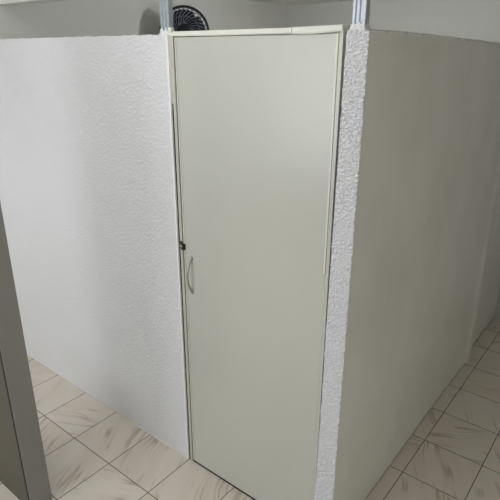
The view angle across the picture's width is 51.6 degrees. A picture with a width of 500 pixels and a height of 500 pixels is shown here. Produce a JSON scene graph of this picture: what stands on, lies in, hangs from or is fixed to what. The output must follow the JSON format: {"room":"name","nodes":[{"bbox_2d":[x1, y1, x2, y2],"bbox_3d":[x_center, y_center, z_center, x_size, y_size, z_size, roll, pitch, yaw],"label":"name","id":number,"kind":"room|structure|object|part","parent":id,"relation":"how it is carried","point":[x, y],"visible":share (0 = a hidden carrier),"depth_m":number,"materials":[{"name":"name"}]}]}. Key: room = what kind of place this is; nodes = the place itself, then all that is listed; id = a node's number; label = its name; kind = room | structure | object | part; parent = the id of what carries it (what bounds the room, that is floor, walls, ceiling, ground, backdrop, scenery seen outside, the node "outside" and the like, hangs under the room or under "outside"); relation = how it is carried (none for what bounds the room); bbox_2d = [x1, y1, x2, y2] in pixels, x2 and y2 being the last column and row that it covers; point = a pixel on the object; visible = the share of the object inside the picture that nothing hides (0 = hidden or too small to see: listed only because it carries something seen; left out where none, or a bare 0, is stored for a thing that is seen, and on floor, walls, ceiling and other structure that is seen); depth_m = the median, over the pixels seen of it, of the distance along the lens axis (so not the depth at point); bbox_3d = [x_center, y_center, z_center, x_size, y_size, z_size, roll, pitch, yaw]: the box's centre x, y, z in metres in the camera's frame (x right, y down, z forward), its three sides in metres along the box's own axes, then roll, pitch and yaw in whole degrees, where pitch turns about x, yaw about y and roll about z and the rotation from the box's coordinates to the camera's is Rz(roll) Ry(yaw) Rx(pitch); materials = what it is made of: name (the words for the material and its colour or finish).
{"room":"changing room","nodes":[
{"label":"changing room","id":0,"kind":"room"},
{"bbox_2d":[0,360,27,499],"bbox_3d":[-1.141,-0.145,2.063,0.390,2.780,0.096,16,26,36],"label":"wall","id":1,"kind":"structure","parent":0,"point":[11,474],"depth_m":2.36,"materials":[{"name":"beige paint"}]},
{"bbox_2d":[0,350,29,499],"bbox_3d":[-0.981,-0.099,1.944,0.020,2.780,0.098,16,26,36],"label":"trim","id":2,"kind":"structure","parent":1,"relation":"attached to","point":[0,350],"depth_m":2.23,"materials":[{"name":"grey metal"}]},
{"bbox_2d":[0,203,51,499],"bbox_3d":[-0.972,-0.097,1.937,0.004,2.780,0.101,16,26,36],"label":"trim","id":3,"kind":"structure","parent":1,"relation":"attached to","point":[12,342],"depth_m":2.18,"materials":[{"name":"grey paint"}]},
{"bbox_2d":[0,34,188,455],"bbox_3d":[-1.197,-0.137,3.052,2.319,2.061,0.091,16,26,36],"label":"wall","id":4,"kind":"structure","parent":0,"point":[87,192],"depth_m":2.67,"materials":[{"name":"white paint"}]},
{"bbox_2d":[76,386,187,458],"bbox_3d":[-0.715,0.982,3.007,1.000,0.012,0.012,16,26,36],"label":"trim","id":5,"kind":"structure","parent":4,"relation":"attached to","point":[163,442],"depth_m":2.92,"materials":[{"name":"paint"}]},
{"bbox_2d":[159,0,172,34],"bbox_3d":[-0.321,-0.913,1.981,0.064,0.166,0.036,16,26,36],"label":"metal post","id":6,"kind":"object","parent":4,"relation":"on","point":[166,10],"visible":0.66,"depth_m":1.98,"materials":[{"name":"metal"}]},
{"bbox_2d":[165,36,189,458],"bbox_3d":[-0.322,0.135,2.355,0.017,2.053,0.012,16,26,36],"label":"trim","id":7,"kind":"structure","parent":4,"relation":"attached to","point":[166,37],"depth_m":2.25,"materials":[{"name":"grey metal"}]},
{"bbox_2d":[168,24,348,499],"bbox_3d":[-0.002,0.203,2.139,0.770,2.081,0.105,16,26,36],"label":"door","id":8,"kind":"structure","parent":4,"relation":"in","point":[256,115],"depth_m":2.02,"materials":[{"name":"grey paint"}]},
{"bbox_3d":[-0.288,0.143,2.331,0.004,2.032,0.003,16,26,36],"label":"edge trim","id":9,"kind":"part","parent":8,"relation":"part of","materials":[{"name":"grey metal"}]},
{"bbox_3d":[-0.265,0.117,2.284,0.012,0.172,0.038,16,26,36],"label":"handle","id":10,"kind":"part","parent":8,"relation":"part of","materials":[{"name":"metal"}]},
{"bbox_3d":[-0.076,-0.767,1.827,0.564,0.018,0.043,16,26,36],"label":"head trim","id":11,"kind":"part","parent":8,"relation":"part of","materials":[{"name":"beige metal"}]},
{"bbox_3d":[0.217,-0.685,1.609,0.181,0.024,0.043,16,26,36],"label":"head trim","id":12,"kind":"part","parent":8,"relation":"part of","materials":[{"name":"beige metal"}]},
{"bbox_3d":[0.264,-0.284,1.699,0.007,0.786,0.003,16,26,36],"label":"edge trim","id":13,"kind":"part","parent":8,"relation":"part of","materials":[{"name":"grey metal"}]},
{"bbox_2d":[0,0,286,38],"bbox_3d":[-0.507,-0.942,3.993,0.100,2.900,2.748,16,26,36],"label":"wall","id":14,"kind":"structure","parent":0,"point":[65,18],"depth_m":3.26,"materials":[{"name":"grey paint"}]},
{"bbox_2d":[0,0,62,5],"bbox_3d":[-0.080,-1.197,1.710,5.150,0.558,0.081,16,26,36],"label":"trim","id":15,"kind":"structure","parent":14,"relation":"attached to","point":[2,2],"depth_m":2.56,"materials":[{"name":"grey paint"}]},
{"bbox_2d":[159,5,209,36],"bbox_3d":[-0.483,-1.404,3.441,0.382,0.400,0.250,16,26,36],"label":"wall fan","id":16,"kind":"object","parent":14,"relation":"attached to","point":[183,20],"visible":0.35,"depth_m":3.35,"materials":[{"name":"black plastic"}]},
{"bbox_3d":[-0.502,-1.448,3.362,0.127,0.129,0.037,-4,21,-11],"label":"blade","id":17,"kind":"part","parent":16,"relation":"part of","materials":[{"name":"black plastic"}]},
{"bbox_3d":[-0.424,-1.495,3.357,0.138,0.119,0.028,-10,23,-25],"label":"blade","id":18,"kind":"part","parent":16,"relation":"part of","materials":[{"name":"black plastic"}]},
{"bbox_3d":[-0.347,-1.451,3.384,0.115,0.141,0.038,-2,21,-5],"label":"blade","id":19,"kind":"part","parent":16,"relation":"part of","materials":[{"name":"black plastic"}]},
{"bbox_2d":[0,318,499,499],"bbox_3d":[-0.484,1.345,2.144,5.350,0.060,6.690,16,26,36],"label":"floor","id":20,"kind":"structure","parent":0,"point":[92,452],"depth_m":2.76,"materials":[{"name":"tile"}]},
{"bbox_2d":[247,0,353,4],"bbox_3d":[1.117,-1.366,2.378,4.130,0.080,2.646,16,26,36],"label":"ceiling","id":21,"kind":"structure","parent":0,"point":[281,2],"depth_m":4.22,"materials":[{"name":"white paint"}]},
{"bbox_2d":[286,0,499,318],"bbox_3d":[2.010,-0.824,3.701,4.230,2.900,0.104,16,26,36],"label":"wall","id":22,"kind":"structure","parent":0,"point":[466,19],"depth_m":3.90,"materials":[{"name":"grey paint"}]},
{"bbox_2d":[314,28,499,499],"bbox_3d":[1.139,-0.052,2.846,0.105,2.061,2.661,16,26,36],"label":"wall","id":23,"kind":"structure","parent":0,"point":[414,278],"depth_m":2.15,"materials":[{"name":"white paint"}]},
{"bbox_2d":[349,0,370,30],"bbox_3d":[0.326,-0.728,1.503,0.057,0.168,0.040,16,26,36],"label":"metal post","id":24,"kind":"object","parent":23,"relation":"on","point":[361,8],"visible":0.93,"depth_m":1.51,"materials":[{"name":"metal"}]}
]}

